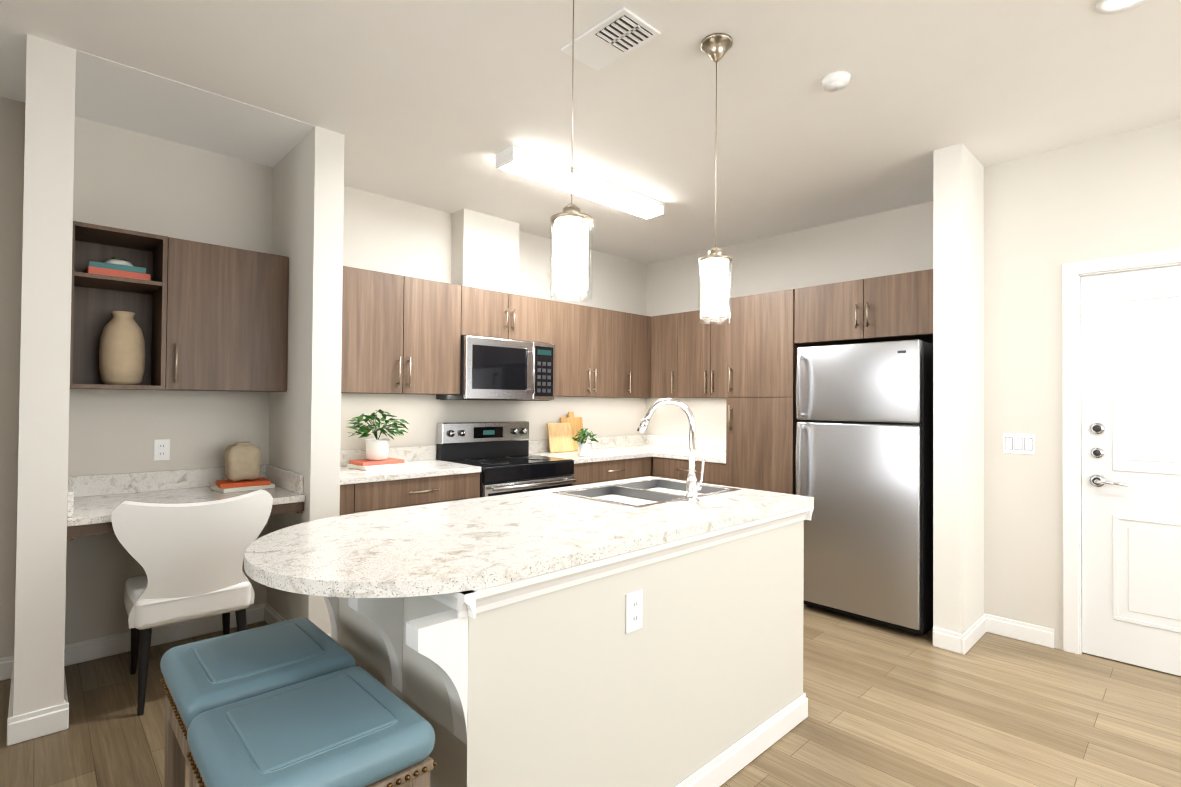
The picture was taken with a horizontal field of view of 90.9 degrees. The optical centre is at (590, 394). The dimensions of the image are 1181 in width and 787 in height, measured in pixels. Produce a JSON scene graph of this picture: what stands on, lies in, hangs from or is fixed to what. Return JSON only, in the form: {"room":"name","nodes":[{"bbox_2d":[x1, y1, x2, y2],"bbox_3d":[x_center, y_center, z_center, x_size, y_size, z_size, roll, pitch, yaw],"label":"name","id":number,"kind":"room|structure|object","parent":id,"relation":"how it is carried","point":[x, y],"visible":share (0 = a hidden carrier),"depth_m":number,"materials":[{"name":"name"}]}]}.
{"room":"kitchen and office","nodes":[
{"label":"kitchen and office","id":0,"kind":"room"},
{"bbox_2d":[13,34,75,715],"bbox_3d":[-2.434,-0.033,2.588,0.145,2.770,0.750,1,-1,-44],"label":"wall","id":1,"kind":"structure","parent":0,"point":[40,602],"depth_m":2.32,"materials":[{"name":"paint"}]},
{"bbox_2d":[4,655,27,745],"bbox_3d":[-2.479,1.299,2.506,0.036,0.105,0.736,1,-1,-44],"label":"baseboard","id":2,"kind":"structure","parent":1,"relation":"attached to","point":[17,726],"depth_m":2.26,"materials":[{"name":"white wood"}]},
{"bbox_2d":[56,644,71,731],"bbox_3d":[-2.370,1.301,2.610,0.016,0.105,0.736,1,-1,-44],"label":"baseboard","id":3,"kind":"structure","parent":1,"relation":"attached to","point":[62,710],"depth_m":2.34,"materials":[{"name":"white wood"}]},
{"bbox_2d":[266,126,344,634],"bbox_3d":[-1.651,-0.017,3.335,0.150,2.770,0.750,1,-1,-44],"label":"wall","id":4,"kind":"structure","parent":0,"point":[307,240],"depth_m":3.10,"materials":[{"name":"paint"}]},
{"bbox_2d":[260,603,285,624],"bbox_3d":[-1.698,1.314,3.252,0.036,0.105,0.736,1,-1,-44],"label":"baseboard","id":5,"kind":"structure","parent":4,"relation":"attached to","point":[268,614],"depth_m":3.45,"materials":[{"name":"white wood"}]},
{"bbox_2d":[0,96,646,657],"bbox_3d":[-2.511,-0.027,3.115,8.640,2.770,0.120,1,-1,-44],"label":"wall","id":6,"kind":"structure","parent":0,"point":[138,182],"depth_m":3.25,"materials":[{"name":"paint"}]},
{"bbox_2d":[0,657,7,680],"bbox_3d":[-4.175,1.272,1.427,3.940,0.105,0.016,1,-1,-44],"label":"baseboard","id":7,"kind":"structure","parent":6,"relation":"attached to","point":[2,660],"depth_m":2.75,"materials":[{"name":"white wood"}]},
{"bbox_2d":[154,439,169,460],"bbox_3d":[-2.346,0.301,3.182,0.072,0.116,0.008,1,-1,-44],"label":"outlet","id":8,"kind":"object","parent":6,"relation":"attached to","point":[161,449],"visible":1,"depth_m":3.18,"materials":[{"name":"white plastic"}]},
{"bbox_2d":[68,604,259,664],"bbox_3d":[-2.307,1.309,3.209,0.935,0.105,0.016,1,-1,-44],"label":"baseboard","id":9,"kind":"structure","parent":6,"relation":"attached to","point":[101,647],"depth_m":3.16,"materials":[{"name":"white wood"}]},
{"bbox_2d":[70,221,288,391],"bbox_3d":[-2.165,-0.410,3.097,0.931,0.770,0.382,1,-1,-44],"label":"upper cabinet","id":10,"kind":"object","parent":6,"relation":"attached to","point":[149,311],"visible":1,"depth_m":3.01,"materials":[{"name":"brown wood"}]},
{"bbox_2d":[81,256,150,287],"bbox_3d":[-2.384,-0.629,2.922,0.254,0.122,0.216,1,-1,-44],"label":"books","id":11,"kind":"object","parent":10,"relation":"on","point":[111,267],"depth_m":2.87,"materials":[{"name":"multicoloured paper"}]},
{"bbox_2d":[98,310,145,385],"bbox_3d":[-2.365,-0.235,2.937,0.184,0.372,0.184,1,-1,-44],"label":"vase","id":12,"kind":"object","parent":10,"relation":"on","point":[122,342],"depth_m":2.88,"materials":[{"name":"beige ceramic"}]},
{"bbox_2d":[67,464,304,540],"bbox_3d":[-2.069,0.518,2.977,0.931,0.205,0.683,1,-1,-44],"label":"desk","id":13,"kind":"object","parent":6,"relation":"attached to","point":[94,502],"visible":0.58,"depth_m":3.02,"materials":[{"name":"white stone"}]},
{"bbox_2d":[210,442,274,492],"bbox_3d":[-1.939,0.392,3.245,0.209,0.263,0.274,0,-1,43],"label":"decor","id":14,"kind":"object","parent":13,"relation":"on","point":[242,461],"visible":1,"depth_m":3.19,"materials":[{"name":"beige ceramic"}]},
{"bbox_2d":[341,266,464,394],"bbox_3d":[-1.379,-0.394,3.872,0.968,0.770,0.347,1,-1,-44],"label":"upper cabinet","id":15,"kind":"object","parent":6,"relation":"attached to","point":[401,334],"depth_m":3.77,"materials":[{"name":"brown wood"}]},
{"bbox_2d":[340,435,643,466],"bbox_3d":[-0.639,0.437,4.801,3.346,0.105,0.019,1,-1,-44],"label":"backsplash","id":16,"kind":"structure","parent":6,"relation":"attached to","point":[406,453],"depth_m":4.28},
{"bbox_2d":[465,286,552,343],"bbox_3d":[-0.735,-0.591,4.488,0.810,0.351,0.347,1,-1,-44],"label":"upper cabinet","id":17,"kind":"object","parent":6,"relation":"attached to","point":[488,313],"depth_m":4.36,"materials":[{"name":"brown wood"}]},
{"bbox_2d":[436,336,554,400],"bbox_3d":[-0.696,-0.184,4.439,0.804,0.450,0.468,1,-1,-44],"label":"over-the-range microwave","id":18,"kind":"object","parent":17,"relation":"attached to","point":[501,369],"visible":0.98,"depth_m":4.26,"materials":[{"name":"grey metal"}]},
{"bbox_2d":[553,301,628,397],"bbox_3d":[-0.125,-0.369,5.069,0.880,0.770,0.347,1,-1,-44],"label":"upper cabinet","id":19,"kind":"object","parent":6,"relation":"attached to","point":[591,343],"depth_m":4.94,"materials":[{"name":"brown wood"}]},
{"bbox_2d":[629,313,648,397],"bbox_3d":[0.327,-0.360,5.500,0.370,0.770,0.347,1,-1,-44],"label":"upper cabinet","id":20,"kind":"object","parent":6,"relation":"attached to","point":[638,324],"depth_m":5.37,"materials":[{"name":"brown wood"}]},
{"bbox_2d":[451,208,518,294],"bbox_3d":[-0.815,-1.078,4.539,0.510,0.605,0.170,1,-1,-44],"label":"wall","id":21,"kind":"structure","parent":0,"point":[485,251],"depth_m":4.43,"materials":[{"name":"paint"}]},
{"bbox_2d":[0,600,1180,786],"bbox_3d":[0.926,1.407,0.831,10.500,0.100,8.220,1,-1,-44],"label":"floor","id":22,"kind":"structure","parent":0,"point":[888,706],"depth_m":2.44,"materials":[{"name":"brown wood"}]},
{"bbox_2d":[111,489,272,715],"bbox_3d":[-1.921,0.909,2.788,0.611,0.904,0.530,1,-1,-42],"label":"desk chair","id":23,"kind":"object","parent":22,"relation":"on","point":[188,558],"visible":0.98,"depth_m":2.60,"materials":[{"name":"white leather"}]},
{"bbox_2d":[160,617,355,786],"bbox_3d":[-0.897,1.017,1.561,0.385,0.668,0.412,1,-1,-44],"label":"stool","id":24,"kind":"object","parent":22,"relation":"on","point":[199,677],"visible":0.65,"depth_m":1.50,"materials":[{"name":"blue leather"}]},
{"bbox_2d":[187,666,436,786],"bbox_3d":[-0.597,1.015,1.232,0.385,0.668,0.412,1,-1,-44],"label":"stool","id":25,"kind":"object","parent":22,"relation":"on","point":[355,726],"visible":1,"depth_m":1.18,"materials":[{"name":"blue leather"}]},
{"bbox_2d":[340,483,359,514],"bbox_3d":[-1.601,0.936,3.467,0.128,0.865,0.616,1,-1,-44],"label":"base cabinet","id":26,"kind":"object","parent":22,"relation":"on","point":[349,492],"depth_m":3.27,"materials":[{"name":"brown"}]},
{"bbox_2d":[356,471,480,512],"bbox_3d":[-1.252,0.943,3.800,0.836,0.865,0.616,1,-1,-44],"label":"base cabinet","id":27,"kind":"object","parent":22,"relation":"on","point":[423,476],"depth_m":3.55,"materials":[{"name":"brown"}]},
{"bbox_2d":[340,459,480,482],"bbox_3d":[-1.290,0.490,3.758,0.966,0.038,0.627,1,-1,-44],"label":"countertop","id":28,"kind":"structure","parent":27,"relation":"on","point":[418,466],"depth_m":3.63,"materials":[{"name":"white stone"}]},
{"bbox_2d":[346,409,408,469],"bbox_3d":[-1.389,0.280,3.780,0.418,0.379,0.413,1,-1,-44],"label":"potted plant","id":29,"kind":"object","parent":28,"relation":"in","point":[377,449],"visible":1,"depth_m":3.73,"materials":[{"name":"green plant"}]},
{"bbox_2d":[437,421,575,496],"bbox_3d":[-0.611,0.798,4.329,0.806,1.180,0.702,1,-1,-44],"label":"range","id":30,"kind":"object","parent":22,"relation":"on","point":[497,452],"visible":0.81,"depth_m":4.32,"materials":[{"name":"grey metal"}]},
{"bbox_2d":[331,502,813,786],"bbox_3d":[-0.007,0.914,2.180,1.810,0.902,0.885,1,-1,-44],"label":"kitchen island","id":31,"kind":"object","parent":22,"relation":"on","point":[647,631],"depth_m":1.70,"materials":[{"name":"white paint"}]},
{"bbox_2d":[244,476,813,629],"bbox_3d":[-0.097,0.443,2.121,2.035,0.035,0.920,1,-1,-44],"label":"island countertop","id":32,"kind":"structure","parent":31,"relation":"on","point":[365,566],"depth_m":1.69,"materials":[{"name":"white stone"}]},
{"bbox_2d":[560,486,687,505],"bbox_3d":[0.142,0.526,2.500,0.317,0.192,0.444,1,-1,-44],"label":"sink","id":33,"kind":"object","parent":32,"relation":"in","point":[629,495],"depth_m":2.64,"materials":[{"name":"silver metal"}]},
{"bbox_2d":[612,478,735,497],"bbox_3d":[0.389,0.531,2.735,0.318,0.192,0.444,1,-1,-44],"label":"sink","id":34,"kind":"object","parent":32,"relation":"in","point":[669,487],"depth_m":2.86,"materials":[{"name":"silver metal"}]},
{"bbox_2d":[625,589,642,633],"bbox_3d":[0.132,0.647,1.737,0.072,0.116,0.008,1,-1,-44],"label":"outlet","id":35,"kind":"object","parent":31,"relation":"attached to","point":[633,597],"depth_m":1.73,"materials":[{"name":"white plastic"}]},
{"bbox_2d":[572,463,651,485],"bbox_3d":[-0.022,0.967,4.974,0.929,0.865,0.616,1,-1,-44],"label":"base cabinet","id":36,"kind":"object","parent":22,"relation":"on","point":[583,475],"depth_m":4.63,"materials":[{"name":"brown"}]},
{"bbox_2d":[529,443,725,474],"bbox_3d":[0.476,0.519,4.920,1.566,0.038,1.386,1,-1,-44],"label":"countertop","id":37,"kind":"structure","parent":36,"relation":"on","point":[647,460],"depth_m":4.92,"materials":[{"name":"white stone"}]},
{"bbox_2d":[547,412,583,452],"bbox_3d":[-0.212,0.322,5.117,0.440,0.348,0.109,1,-1,-44],"label":"cutting boards","id":38,"kind":"object","parent":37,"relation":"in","point":[563,432],"visible":0.9,"depth_m":5.07,"materials":[{"name":"beige wood"}]},
{"bbox_2d":[571,428,597,456],"bbox_3d":[-0.039,0.380,4.682,0.222,0.223,0.216,1,-1,-44],"label":"plant","id":39,"kind":"object","parent":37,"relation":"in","point":[584,449],"visible":1,"depth_m":4.64,"materials":[{"name":"green plant"}]},
{"bbox_2d":[652,463,725,485],"bbox_3d":[1.022,0.976,5.026,0.617,0.865,0.789,1,-1,-44],"label":"base cabinet","id":40,"kind":"object","parent":22,"relation":"on","point":[711,475],"depth_m":4.69,"materials":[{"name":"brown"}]},
{"bbox_2d":[726,289,809,494],"bbox_3d":[1.466,0.328,4.520,0.692,2.154,0.552,1,-1,-44],"label":"pantry cabinet","id":41,"kind":"object","parent":22,"relation":"on","point":[761,416],"visible":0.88,"depth_m":4.29,"materials":[{"name":"brown wood"}]},
{"bbox_2d":[796,339,932,635],"bbox_3d":[1.863,0.545,3.795,0.875,1.712,0.737,1,-1,-44],"label":"refrigerator","id":42,"kind":"object","parent":22,"relation":"on","point":[864,457],"visible":0.85,"depth_m":3.48,"materials":[{"name":"grey metal"}]},
{"bbox_2d":[0,0,1180,263],"bbox_3d":[0.948,-1.463,0.867,10.500,0.100,8.220,1,-1,-44],"label":"ceiling","id":43,"kind":"structure","parent":0,"point":[436,104],"depth_m":2.64,"materials":[{"name":"paint"}]},
{"bbox_2d":[75,50,314,166],"bbox_3d":[-2.032,-1.408,2.978,0.935,0.002,0.750,1,-1,-44],"label":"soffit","id":44,"kind":"structure","parent":43,"relation":"attached to","point":[112,93],"depth_m":2.92,"materials":[{"name":"white paint"}]},
{"bbox_2d":[549,0,592,301],"bbox_3d":[-0.057,-0.854,1.813,0.134,1.110,0.134,1,-1,-44],"label":"pendant light","id":45,"kind":"object","parent":43,"relation":"hanging from","point":[571,223],"visible":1,"depth_m":1.76,"materials":[{"name":"white glass"}]},
{"bbox_2d":[495,145,663,219],"bbox_3d":[-0.011,-1.341,3.760,1.330,0.084,0.170,1,-1,-44],"label":"fluorescent ceiling light","id":46,"kind":"object","parent":43,"relation":"attached to","point":[513,159],"visible":1,"depth_m":3.62,"materials":[{"name":"white plastic"}]},
{"bbox_2d":[561,7,660,70],"bbox_3d":[0.076,-1.393,2.294,0.210,0.018,0.350,1,-1,-44],"label":"ceiling vent","id":47,"kind":"object","parent":43,"relation":"in","point":[620,33],"visible":1,"depth_m":2.27,"materials":[{"name":"white plastic"}]},
{"bbox_2d":[698,33,732,323],"bbox_3d":[0.496,-0.843,2.299,0.134,1.110,0.134,1,-1,-44],"label":"pendant light","id":48,"kind":"object","parent":43,"relation":"hanging from","point":[714,276],"visible":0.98,"depth_m":2.26,"materials":[{"name":"white glass"}]},
{"bbox_2d":[821,71,850,91],"bbox_3d":[1.079,-1.372,2.554,0.120,0.036,0.120,1,-1,-44],"label":"smoke detector","id":49,"kind":"object","parent":43,"relation":"attached to","point":[835,81],"visible":1,"depth_m":2.53,"materials":[{"name":"white plastic"}]},
{"bbox_2d":[1095,0,1147,13],"bbox_3d":[1.873,-1.387,2.026,0.170,0.006,0.170,1,-1,-44],"label":"recessed light","id":50,"kind":"object","parent":43,"relation":"in","point":[1108,6],"visible":1,"depth_m":2.07,"materials":[{"name":"white plastic"}]},
{"bbox_2d":[646,201,932,439],"bbox_3d":[1.613,0.029,4.964,0.120,2.770,2.900,1,-1,-44],"label":"wall","id":51,"kind":"structure","parent":0,"point":[894,241],"depth_m":4.85,"materials":[{"name":"paint"}]},
{"bbox_2d":[649,313,676,397],"bbox_3d":[0.801,-0.357,5.488,0.337,0.770,0.315,1,-1,-44],"label":"upper cabinet","id":52,"kind":"object","parent":51,"relation":"attached to","point":[662,328],"depth_m":5.38,"materials":[{"name":"brown wood"}]},
{"bbox_2d":[644,435,725,450],"bbox_3d":[1.043,0.458,5.447,0.020,0.105,1.367,1,-1,-44],"label":"backsplash","id":53,"kind":"structure","parent":51,"relation":"attached to","point":[652,440],"depth_m":5.60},
{"bbox_2d":[677,310,727,397],"bbox_3d":[1.158,-0.359,5.114,0.337,0.770,0.719,1,-1,-44],"label":"upper cabinet","id":54,"kind":"object","parent":51,"relation":"attached to","point":[701,348],"depth_m":5.07,"materials":[{"name":"brown wood"}]},
{"bbox_2d":[794,269,932,345],"bbox_3d":[2.007,-0.556,3.997,0.657,0.391,0.948,1,-1,-44],"label":"upper cabinet","id":55,"kind":"object","parent":51,"relation":"attached to","point":[896,307],"depth_m":3.76,"materials":[{"name":"brown wood"}]},
{"bbox_2d":[933,143,983,633],"bbox_3d":[2.337,0.017,3.554,1.020,2.770,0.140,1,-1,-44],"label":"wall","id":56,"kind":"structure","parent":0,"point":[958,388],"depth_m":3.22,"materials":[{"name":"paint"}]},
{"bbox_2d":[956,613,987,654],"bbox_3d":[2.170,1.345,3.283,0.476,0.105,0.020,1,-1,-44],"label":"baseboard","id":57,"kind":"structure","parent":56,"relation":"attached to","point":[964,642],"depth_m":3.22,"materials":[{"name":"white wood"}]},
{"bbox_2d":[984,119,1180,649],"bbox_3d":[4.129,0.008,1.691,0.120,2.770,5.030,1,-1,-44],"label":"wall","id":58,"kind":"structure","parent":0,"point":[1047,214],"depth_m":3.27,"materials":[{"name":"paint"}]},
{"bbox_2d":[1003,433,1034,454],"bbox_3d":[2.460,0.280,3.338,0.010,0.116,0.150,1,-1,-44],"label":"switch plate","id":59,"kind":"object","parent":58,"relation":"attached to","point":[1013,443],"visible":1,"depth_m":3.33,"materials":[{"name":"white plastic"}]},
{"bbox_2d":[988,614,1053,647],"bbox_3d":[2.453,1.348,3.320,0.016,0.105,0.310,1,-1,-44],"label":"baseboard","id":60,"kind":"structure","parent":58,"relation":"attached to","point":[1031,633],"depth_m":3.31,"materials":[{"name":"white wood"}]},
{"bbox_2d":[1062,248,1180,654],"bbox_3d":[3.017,0.337,2.840,0.142,2.122,1.094,1,-1,-44],"label":"door frame","id":61,"kind":"structure","parent":58,"relation":"attached to","point":[1071,473],"depth_m":3.15,"materials":[{"name":"white wood"}]},
{"bbox_2d":[1081,265,1180,675],"bbox_3d":[2.987,0.372,2.811,0.105,2.040,0.942,1,-1,-44],"label":"entry door","id":62,"kind":"structure","parent":58,"relation":"in","point":[1131,445],"depth_m":3.01,"materials":[{"name":"white paint"}]}
]}

